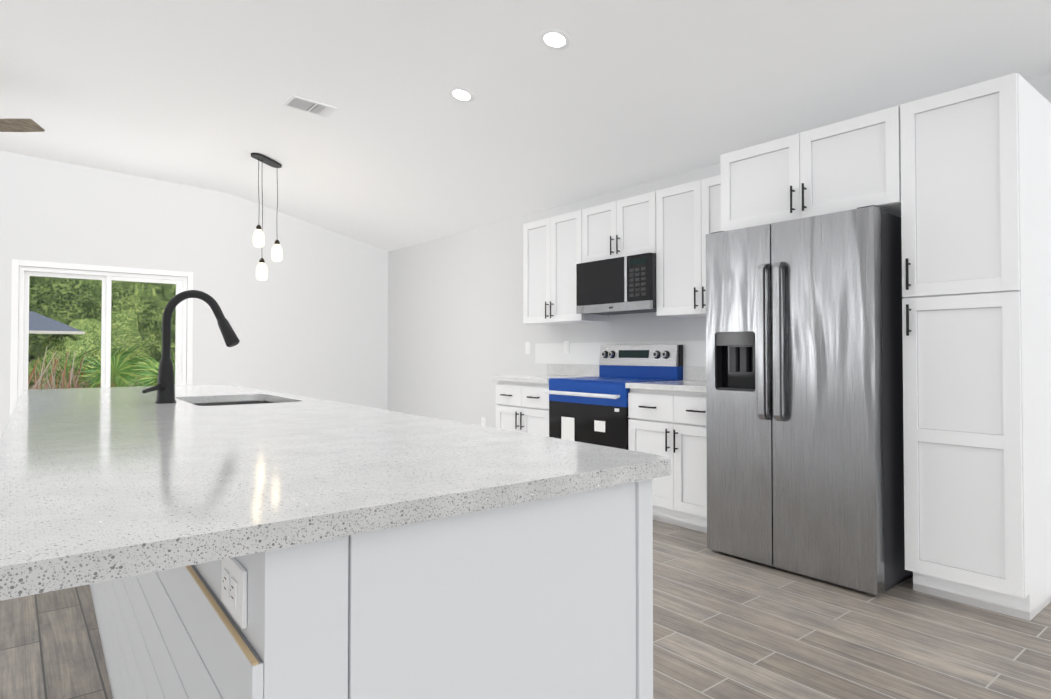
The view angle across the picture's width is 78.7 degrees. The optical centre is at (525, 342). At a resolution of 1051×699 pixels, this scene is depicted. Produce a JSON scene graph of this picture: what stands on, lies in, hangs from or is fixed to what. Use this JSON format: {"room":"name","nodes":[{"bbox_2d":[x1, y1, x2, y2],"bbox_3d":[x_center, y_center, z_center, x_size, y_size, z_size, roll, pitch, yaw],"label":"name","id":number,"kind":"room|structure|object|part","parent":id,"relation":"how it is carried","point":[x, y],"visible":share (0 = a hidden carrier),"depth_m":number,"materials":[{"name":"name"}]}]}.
{"room":"kitchen","nodes":[
{"label":"kitchen","id":0,"kind":"room"},
{"bbox_2d":[0,151,387,437],"bbox_3d":[-5.173,-0.440,5.712,8.570,3.262,0.148,1,-1,-39],"label":"wall","id":1,"kind":"structure","parent":0,"point":[308,317],"depth_m":6.99,"materials":[{"name":"paint"}]},
{"bbox_3d":[-4.233,0.237,6.463,1.240,1.735,0.046,1,-1,-39],"label":"sliding door glass","id":2,"kind":"part","parent":1,"relation":"part of","materials":[{"name":"clear glass"}]},
{"bbox_2d":[0,520,1050,698],"bbox_3d":[-1.445,1.144,1.052,8.850,0.060,12.040,1,-1,-39],"label":"floor","id":3,"kind":"structure","parent":0,"point":[727,626],"depth_m":2.44,"materials":[{"name":"brown wood"}]},
{"bbox_2d":[90,482,652,698],"bbox_3d":[-1.011,0.691,2.229,0.803,0.884,3.268,1,-1,-39],"label":"kitchen island","id":4,"kind":"object","parent":3,"relation":"on","point":[554,599],"depth_m":0.92,"materials":[{"name":"wood"}]},
{"bbox_2d":[221,557,246,628],"bbox_3d":[-0.377,0.315,0.825,0.012,0.070,0.114,1,-1,-39],"label":"outlet","id":5,"kind":"object","parent":4,"relation":"attached to","point":[234,569],"depth_m":0.81,"materials":[{"name":"white plastic"}]},
{"bbox_2d":[0,384,670,600],"bbox_3d":[-1.119,0.232,2.152,1.052,0.029,3.344,1,-1,-39],"label":"island countertop","id":6,"kind":"structure","parent":4,"relation":"on","point":[105,486],"depth_m":0.97,"materials":[{"name":"white stone"}]},
{"bbox_2d":[140,290,239,401],"bbox_3d":[-1.219,0.014,2.337,0.289,0.414,0.224,1,-1,-39],"label":"faucet","id":7,"kind":"object","parent":6,"relation":"on","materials":[{"name":"black metal"}]},
{"bbox_2d":[188,398,279,405],"bbox_3d":[-1.145,0.355,2.534,0.398,0.227,0.594,1,-1,-39],"label":"sink","id":8,"kind":"object","parent":6,"relation":"in","point":[207,401],"depth_m":2.77,"materials":[{"name":"grey metal"}]},
{"bbox_2d":[496,381,515,430],"bbox_3d":[0.110,0.756,5.473,0.608,0.863,0.413,1,-1,-39],"label":"base cabinet","id":9,"kind":"object","parent":3,"relation":"on","point":[505,390],"depth_m":5.34,"materials":[{"name":"white wood"}]},
{"bbox_2d":[516,381,548,436],"bbox_3d":[0.295,0.752,5.243,0.608,0.863,0.413,1,-1,-39],"label":"base cabinet","id":10,"kind":"object","parent":3,"relation":"on","point":[532,404],"depth_m":5.07,"materials":[{"name":"white wood"}]},
{"bbox_2d":[492,373,572,384],"bbox_3d":[0.188,0.304,5.364,0.633,0.036,0.723,1,-1,-39],"label":"countertop","id":11,"kind":"structure","parent":10,"relation":"on","point":[532,379],"depth_m":5.17,"materials":[{"name":"white stone"}]},
{"bbox_2d":[544,344,682,449],"bbox_3d":[0.634,0.596,4.745,0.689,1.160,0.785,1,-1,-39],"label":"range","id":12,"kind":"object","parent":3,"relation":"on","point":[591,410],"visible":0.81,"depth_m":4.66,"materials":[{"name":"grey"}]},
{"bbox_2d":[628,389,663,521],"bbox_3d":[1.057,0.736,4.297,0.608,0.863,0.433,1,-1,-39],"label":"base cabinet","id":13,"kind":"object","parent":3,"relation":"on","point":[645,406],"depth_m":4.15,"materials":[{"name":"white wood"}]},
{"bbox_2d":[664,389,706,532],"bbox_3d":[1.256,0.732,4.050,0.608,0.863,0.434,1,-1,-39],"label":"base cabinet","id":14,"kind":"object","parent":3,"relation":"on","point":[685,431],"depth_m":3.93,"materials":[{"name":"white wood"}]},
{"bbox_2d":[625,381,705,392],"bbox_3d":[1.147,0.284,4.173,0.633,0.036,0.750,1,-1,-39],"label":"countertop","id":15,"kind":"structure","parent":14,"relation":"on","point":[672,386],"depth_m":4.04,"materials":[{"name":"white stone"}]},
{"bbox_2d":[706,205,912,594],"bbox_3d":[1.568,0.269,3.438,0.843,1.770,0.893,1,-1,-39],"label":"refrigerator","id":16,"kind":"object","parent":3,"relation":"on","point":[804,406],"visible":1,"depth_m":3.10,"materials":[{"name":"grey metal"}]},
{"bbox_2d":[896,73,1050,620],"bbox_3d":[2.112,0.026,2.958,0.658,2.238,0.440,1,-1,-39],"label":"tall cabinet","id":17,"kind":"object","parent":3,"relation":"on","point":[958,181],"depth_m":2.74,"materials":[{"name":"white wood"}]},
{"bbox_2d":[0,0,1050,251],"bbox_3d":[-1.445,-1.713,1.100,8.850,0.881,12.040,1,-1,-39],"label":"ceiling","id":18,"kind":"structure","parent":0,"point":[400,146],"depth_m":3.98,"materials":[{"name":"white paint"}]},
{"bbox_2d":[0,118,44,131],"bbox_3d":[-4.057,-1.628,4.400,1.179,0.361,1.133,1,-1,-39],"label":"ceiling fan","id":19,"kind":"object","parent":18,"relation":"hanging from","point":[17,125],"visible":1,"depth_m":4.34,"materials":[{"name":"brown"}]},
{"bbox_2d":[251,153,282,280],"bbox_3d":[-2.377,-1.133,5.891,0.110,1.143,0.350,0,-1,23],"label":"pendant light","id":20,"kind":"object","parent":18,"relation":"hanging from","point":[266,160],"visible":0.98,"depth_m":5.83,"materials":[{"name":"black"}]},
{"bbox_2d":[282,95,339,117],"bbox_3d":[-1.553,-1.714,4.672,0.370,0.022,0.230,1,-1,-39],"label":"ceiling vent","id":21,"kind":"object","parent":18,"relation":"in","point":[304,104],"visible":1,"depth_m":4.65,"materials":[{"name":"white metal"}]},
{"bbox_2d":[448,87,474,101],"bbox_3d":[-0.418,-1.619,4.185,0.171,0.044,0.175,1,-1,-45],"label":"recessed light","id":22,"kind":"object","parent":18,"relation":"in","point":[460,94],"depth_m":4.18,"materials":[{"name":"white plastic"}]},
{"bbox_2d":[539,29,570,49],"bbox_3d":[0.158,-1.633,3.454,0.171,0.044,0.175,1,-1,-45],"label":"recessed light","id":23,"kind":"object","parent":18,"relation":"in","point":[555,39],"depth_m":3.45,"materials":[{"name":"white plastic"}]},
{"bbox_2d":[388,74,1050,427],"bbox_3d":[1.948,-0.110,3.804,0.140,2.540,12.040,1,-1,-39],"label":"wall","id":24,"kind":"structure","parent":0,"point":[460,333],"depth_m":6.78,"materials":[{"name":"paint"}]},
{"bbox_2d":[481,417,485,425],"bbox_3d":[-0.436,0.833,6.632,0.009,0.114,0.070,1,-1,-39],"label":"wall plate","id":25,"kind":"object","parent":24,"relation":"attached to","point":[483,420],"depth_m":6.63,"materials":[{"name":"white plastic"}]},
{"bbox_2d":[525,342,529,353],"bbox_3d":[0.020,0.052,6.075,0.011,0.114,0.070,1,-1,-39],"label":"wall plate","id":26,"kind":"object","parent":24,"relation":"attached to","point":[527,351],"depth_m":6.07,"materials":[{"name":"white plastic"}]},
{"bbox_2d":[523,219,543,324],"bbox_3d":[0.233,-0.607,5.583,0.308,0.883,0.431,1,-1,-39],"label":"upper cabinet","id":27,"kind":"object","parent":24,"relation":"attached to","point":[533,232],"depth_m":5.56,"materials":[{"name":"white wood"}]},
{"bbox_2d":[564,341,569,353],"bbox_3d":[0.362,0.042,5.645,0.011,0.114,0.070,1,-1,-39],"label":"wall plate","id":28,"kind":"object","parent":24,"relation":"attached to","point":[566,343],"depth_m":5.64,"materials":[{"name":"white plastic"}]},
{"bbox_2d":[544,210,608,324],"bbox_3d":[0.430,-0.611,5.338,0.308,0.883,0.431,1,-1,-39],"label":"upper cabinet","id":29,"kind":"object","parent":24,"relation":"attached to","point":[561,232],"depth_m":5.27,"materials":[{"name":"white wood"}]},
{"bbox_2d":[580,203,607,262],"bbox_3d":[0.701,-0.839,5.005,0.308,0.438,0.431,1,-1,-39],"label":"upper cabinet","id":30,"kind":"object","parent":24,"relation":"attached to","point":[593,220],"depth_m":4.98,"materials":[{"name":"white wood"}]},
{"bbox_2d":[548,365,705,380],"bbox_3d":[0.911,0.229,4.956,0.020,0.100,2.265,1,-1,-39],"label":"backsplash","id":31,"kind":"structure","parent":24,"relation":"attached to","point":[698,373],"depth_m":5.40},
{"bbox_2d":[608,191,655,258],"bbox_3d":[0.898,-0.844,4.760,0.308,0.438,0.431,1,-1,-39],"label":"upper cabinet","id":32,"kind":"object","parent":24,"relation":"attached to","point":[632,220],"depth_m":4.67,"materials":[{"name":"white wood"}]},
{"bbox_2d":[576,253,656,314],"bbox_3d":[0.774,-0.424,4.855,0.370,0.392,0.742,1,-1,-39],"label":"microwave","id":33,"kind":"object","parent":32,"relation":"attached to","point":[621,285],"visible":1,"depth_m":4.70,"materials":[{"name":"grey"}]},
{"bbox_2d":[656,182,691,317],"bbox_3d":[1.171,-0.627,4.417,0.308,0.883,0.436,1,-1,-39],"label":"upper cabinet","id":34,"kind":"object","parent":24,"relation":"attached to","point":[673,204],"depth_m":4.38,"materials":[{"name":"white wood"}]},
{"bbox_2d":[692,176,715,316],"bbox_3d":[1.371,-0.631,4.168,0.308,0.883,0.437,1,-1,-39],"label":"upper cabinet","id":35,"kind":"object","parent":24,"relation":"attached to","point":[703,190],"depth_m":4.20,"materials":[{"name":"white wood"}]},
{"bbox_2d":[716,137,783,231],"bbox_3d":[1.543,-0.857,3.680,0.658,0.448,0.535,1,-1,-39],"label":"upper cabinet","id":36,"kind":"object","parent":24,"relation":"attached to","point":[750,184],"depth_m":3.54,"materials":[{"name":"white wood"}]},
{"bbox_2d":[784,106,903,220],"bbox_3d":[1.805,-0.862,3.354,0.658,0.448,0.535,1,-1,-39],"label":"upper cabinet","id":37,"kind":"object","parent":24,"relation":"attached to","point":[853,163],"depth_m":3.14,"materials":[{"name":"white wood"}]},
{"label":"outside","id":38,"kind":"structure","parent":0,"visible":0},
{"bbox_2d":[17,276,175,389],"bbox_3d":[-6.984,-2.588,13.288,34.000,10.189,13.850,1,-1,-39],"label":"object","id":39,"kind":"object","parent":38,"point":[141,362],"depth_m":10.79,"materials":[{"name":"green plant"}]}
]}

